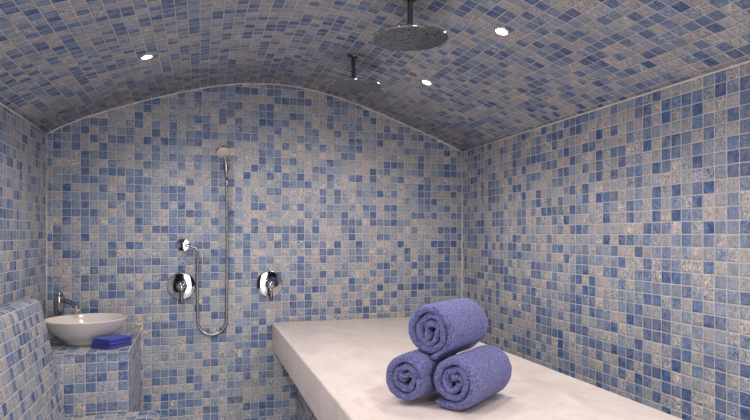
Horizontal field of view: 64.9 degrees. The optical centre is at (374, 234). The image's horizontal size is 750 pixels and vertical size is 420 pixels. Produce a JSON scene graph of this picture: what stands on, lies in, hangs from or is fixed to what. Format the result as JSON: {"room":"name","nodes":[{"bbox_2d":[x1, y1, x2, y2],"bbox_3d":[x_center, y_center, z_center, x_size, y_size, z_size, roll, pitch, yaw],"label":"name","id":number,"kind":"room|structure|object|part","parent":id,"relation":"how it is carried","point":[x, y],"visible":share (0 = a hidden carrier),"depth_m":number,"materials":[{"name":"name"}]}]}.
{"room":"spa","nodes":[
{"label":"spa","id":0,"kind":"room"},
{"bbox_2d":[0,105,45,318],"bbox_3d":[-1.271,0.347,1.005,0.100,1.907,5.250,0,0,-17],"label":"wall","id":1,"kind":"structure","parent":0,"point":[22,145],"depth_m":3.06,"materials":[{"name":"tile"}]},
{"bbox_2d":[0,102,46,133],"bbox_3d":[-1.222,-0.607,1.020,0.010,0.010,5.250,0,0,-17],"label":"trim","id":2,"kind":"structure","parent":1,"relation":"attached to","point":[3,105],"depth_m":3.03,"materials":[{"name":"white tile"}]},
{"bbox_2d":[47,84,461,419],"bbox_3d":[-0.681,0.148,3.970,2.719,2.304,0.100,0,0,-17],"label":"wall","id":3,"kind":"structure","parent":0,"point":[357,210],"depth_m":3.86,"materials":[{"name":"tile"}]},
{"bbox_2d":[46,134,46,317],"bbox_3d":[-1.968,0.342,3.535,0.008,1.897,0.008,0,0,-17],"label":"trim","id":4,"kind":"structure","parent":3,"relation":"attached to","point":[46,134],"depth_m":3.53,"materials":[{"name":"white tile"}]},
{"bbox_2d":[167,272,195,303],"bbox_3d":[-1.221,0.332,3.716,0.176,0.192,0.084,0,0,-17],"label":"shower mixer","id":5,"kind":"object","parent":3,"relation":"attached to","point":[181,285],"visible":1,"depth_m":3.74,"materials":[{"name":"silver metal"}]},
{"bbox_3d":[-1.215,0.374,3.695,0.028,0.108,0.039,0,0,-17],"label":"lever","id":6,"kind":"part","parent":5,"relation":"part of","materials":[{"name":"silver metal"}]},
{"bbox_2d":[176,238,190,250],"bbox_3d":[-1.209,0.062,3.726,0.093,0.082,0.069,0,0,-17],"label":"outlet","id":7,"kind":"object","parent":3,"relation":"attached to","point":[182,244],"visible":1,"depth_m":3.74,"materials":[{"name":"silver metal"}]},
{"bbox_2d":[190,146,230,335],"bbox_3d":[-1.043,0.044,3.740,0.247,1.211,0.136,0,0,-17],"label":"shower","id":8,"kind":"object","parent":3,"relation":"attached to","point":[223,152],"visible":1,"depth_m":3.77,"materials":[{"name":"silver metal"}]},
{"bbox_3d":[-0.960,-0.449,3.760,0.034,0.165,0.060,0,0,14],"label":"handle","id":9,"kind":"part","parent":8,"relation":"part of","materials":[{"name":"silver metal"}]},
{"bbox_2d":[222,165,229,170],"bbox_3d":[-0.958,-0.432,3.793,0.045,0.042,0.082,0,0,-17],"label":"bracket","id":10,"kind":"object","parent":3,"relation":"attached to","point":[225,167],"visible":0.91,"depth_m":3.76,"materials":[{"name":"silver metal"}]},
{"bbox_2d":[47,83,461,152],"bbox_3d":[-0.666,-0.804,3.921,2.725,0.409,0.012,0,0,-17],"label":"trim","id":11,"kind":"structure","parent":3,"relation":"attached to","point":[238,83],"depth_m":3.87,"materials":[{"name":"white tile"}]},
{"bbox_2d":[256,271,282,300],"bbox_3d":[-0.688,0.332,3.874,0.176,0.192,0.084,0,0,-17],"label":"shower mixer","id":12,"kind":"object","parent":3,"relation":"attached to","point":[269,284],"visible":1,"depth_m":3.89,"materials":[{"name":"silver metal"}]},
{"bbox_3d":[-0.682,0.374,3.853,0.028,0.108,0.039,0,0,-17],"label":"lever","id":13,"kind":"part","parent":12,"relation":"part of","materials":[{"name":"silver metal"}]},
{"bbox_2d":[462,153,462,297],"bbox_3d":[0.636,0.342,4.308,0.010,1.896,0.010,0,0,-17],"label":"trim","id":14,"kind":"structure","parent":3,"relation":"attached to","point":[462,153],"depth_m":4.30,"materials":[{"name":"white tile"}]},
{"bbox_2d":[0,0,749,150],"bbox_3d":[0.076,-0.855,1.405,2.814,0.498,5.250,0,0,-17],"label":"ceiling","id":15,"kind":"structure","parent":0,"point":[62,62],"depth_m":2.66,"materials":[{"name":"tile"}]},
{"bbox_2d":[140,54,153,59],"bbox_3d":[-1.115,-0.870,2.877,0.066,0.028,0.068,0,0,-11],"label":"recessed light","id":16,"kind":"object","parent":15,"relation":"in","point":[147,56],"visible":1,"depth_m":2.87,"materials":[{"name":"beige"}]},
{"bbox_2d":[325,55,381,93],"bbox_3d":[-0.117,-0.889,3.209,0.311,0.168,0.311,0,0,-17],"label":"shower","id":17,"kind":"object","parent":15,"relation":"hanging from","point":[353,85],"visible":1,"depth_m":3.20,"materials":[{"name":"silver metal"}]},
{"bbox_3d":[-0.117,-0.806,3.209,0.303,0.002,0.303,0,0,-29],"label":"nozzle plate","id":18,"kind":"part","parent":17,"relation":"part of","materials":[{"name":"metal"}]},
{"bbox_3d":[-0.117,-0.906,3.209,0.023,0.121,0.023,0,0,-17],"label":"arm","id":19,"kind":"part","parent":17,"relation":"part of","materials":[{"name":"silver metal"}]},
{"bbox_2d":[372,0,447,50],"bbox_3d":[0.143,-0.883,2.408,0.311,0.171,0.311,0,0,-17],"label":"shower","id":20,"kind":"object","parent":15,"relation":"hanging from","point":[409,36],"visible":1,"depth_m":2.39,"materials":[{"name":"silver metal"}]},
{"bbox_3d":[0.143,-0.798,2.408,0.303,0.002,0.303,0,0,-29],"label":"nozzle plate","id":21,"kind":"part","parent":20,"relation":"part of","materials":[{"name":"metal"}]},
{"bbox_3d":[0.143,-0.900,2.408,0.023,0.124,0.023,0,0,-17],"label":"arm","id":22,"kind":"part","parent":20,"relation":"part of","materials":[{"name":"silver metal"}]},
{"bbox_2d":[421,79,432,85],"bbox_3d":[0.289,-0.851,3.283,0.065,0.030,0.068,0,0,-22],"label":"recessed light","id":23,"kind":"object","parent":15,"relation":"in","point":[424,81],"visible":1,"depth_m":3.27,"materials":[{"name":"beige"}]},
{"bbox_2d":[494,27,509,35],"bbox_3d":[0.530,-0.852,2.462,0.065,0.030,0.068,0,0,-22],"label":"recessed light","id":24,"kind":"object","parent":15,"relation":"in","point":[501,31],"visible":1,"depth_m":2.46,"materials":[{"name":"beige"}]},
{"bbox_2d":[463,62,749,419],"bbox_3d":[1.431,0.347,1.807,0.100,1.906,5.250,0,0,-17],"label":"wall","id":25,"kind":"structure","parent":0,"point":[608,248],"depth_m":2.61,"materials":[{"name":"tile"}]},
{"bbox_2d":[462,60,749,152],"bbox_3d":[1.383,-0.606,1.792,0.010,0.010,5.250,0,0,-17],"label":"trim","id":26,"kind":"structure","parent":25,"relation":"attached to","point":[747,61],"depth_m":2.62,"materials":[{"name":"white tile"}]},
{"bbox_3d":[0.080,1.350,1.406,2.719,0.100,5.250,0,0,-17],"label":"floor","id":27,"kind":"structure","parent":0,"visible":0},
{"bbox_2d":[0,299,160,419],"bbox_3d":[-1.157,0.807,2.019,0.687,0.986,2.029,0,0,-17],"label":"tiled bench","id":28,"kind":"object","parent":27,"relation":"on","point":[29,386],"visible":1,"depth_m":2.59,"materials":[{"name":"tile"}]},
{"bbox_3d":[-1.376,0.807,1.954,0.231,0.986,2.029,0,0,-17],"label":"backrest","id":29,"kind":"part","parent":28,"relation":"part of","materials":[{"name":"tile"}]},
{"bbox_3d":[-1.052,1.107,2.049,0.468,0.387,2.027,0,0,-17],"label":"seat","id":30,"kind":"part","parent":28,"relation":"part of","materials":[{"name":"tile"}]},
{"bbox_2d":[48,331,140,416],"bbox_3d":[-1.617,0.949,3.290,0.529,0.702,0.665,0,0,-17],"label":"washstand","id":31,"kind":"object","parent":27,"relation":"on","point":[91,381],"visible":0.49,"depth_m":3.02,"materials":[{"name":"tile"}]},
{"bbox_2d":[53,287,79,337],"bbox_3d":[-1.795,0.451,3.438,0.186,0.295,0.062,0,0,22],"label":"faucet","id":32,"kind":"object","parent":31,"relation":"on","point":[59,300],"visible":0.73,"depth_m":3.44,"materials":[{"name":"silver metal"}]},
{"bbox_3d":[-1.854,0.329,3.461,0.045,0.051,0.042,0,0,-18],"label":"lever","id":33,"kind":"part","parent":32,"relation":"part of","materials":[{"name":"silver metal"}]},
{"bbox_3d":[-1.775,0.404,3.431,0.141,0.075,0.034,0,0,21],"label":"spout","id":34,"kind":"part","parent":32,"relation":"part of","materials":[{"name":"silver metal"}]},
{"bbox_2d":[45,313,127,345],"bbox_3d":[-1.606,0.529,3.279,0.425,0.136,0.425,0,0,-17],"label":"basin","id":35,"kind":"object","parent":31,"relation":"on","point":[73,329],"visible":0.79,"depth_m":3.17,"materials":[{"name":"beige ceramic"}]},
{"bbox_2d":[48,331,140,356],"bbox_3d":[-1.617,0.605,3.290,0.529,0.013,0.665,0,0,-17],"label":"countertop","id":36,"kind":"structure","parent":31,"relation":"on","point":[59,348],"depth_m":3.08,"materials":[{"name":"tile"}]},
{"bbox_2d":[90,342,132,349],"bbox_3d":[-1.411,0.589,3.164,0.132,0.018,0.162,0,0,22],"label":"folded washcloth","id":37,"kind":"object","parent":31,"relation":"on","point":[126,343],"visible":0.59,"depth_m":3.10,"materials":[{"name":"blue fabric"}]},
{"bbox_2d":[91,338,131,345],"bbox_3d":[-1.408,0.571,3.164,0.129,0.018,0.158,0,0,20],"label":"folded washcloth","id":38,"kind":"object","parent":37,"relation":"on","point":[130,339],"visible":0.65,"depth_m":3.11,"materials":[{"name":"blue fabric"}]},
{"bbox_2d":[92,334,131,342],"bbox_3d":[-1.406,0.553,3.163,0.126,0.018,0.154,0,0,23],"label":"folded washcloth","id":39,"kind":"object","parent":38,"relation":"on","point":[113,337],"visible":1,"depth_m":3.14,"materials":[{"name":"blue fabric"}]},
{"bbox_2d":[272,317,682,419],"bbox_3d":[0.164,0.939,2.814,1.002,0.722,2.582,0,0,-17],"label":"slab","id":40,"kind":"object","parent":27,"relation":"on","point":[337,368],"visible":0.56,"depth_m":2.30,"materials":[{"name":"beige stone"}]},
{"bbox_2d":[386,349,455,399],"bbox_3d":[0.169,0.483,2.100,0.154,0.162,0.268,0,0,35],"label":"rolled towel","id":41,"kind":"object","parent":40,"relation":"on","point":[410,375],"visible":0.76,"depth_m":2.00,"materials":[{"name":"fabric"}]},
{"bbox_2d":[408,298,487,359],"bbox_3d":[0.270,0.334,2.134,0.185,0.194,0.303,0,0,34],"label":"rolled towel","id":42,"kind":"object","parent":41,"relation":"on","point":[444,329],"visible":1,"depth_m":2.03,"materials":[{"name":"fabric"}]},
{"bbox_2d":[434,345,511,409],"bbox_3d":[0.343,0.488,2.045,0.169,0.179,0.304,0,0,35],"label":"rolled towel","id":43,"kind":"object","parent":40,"relation":"on","point":[465,379],"visible":1,"depth_m":1.95,"materials":[{"name":"fabric"}]}
]}

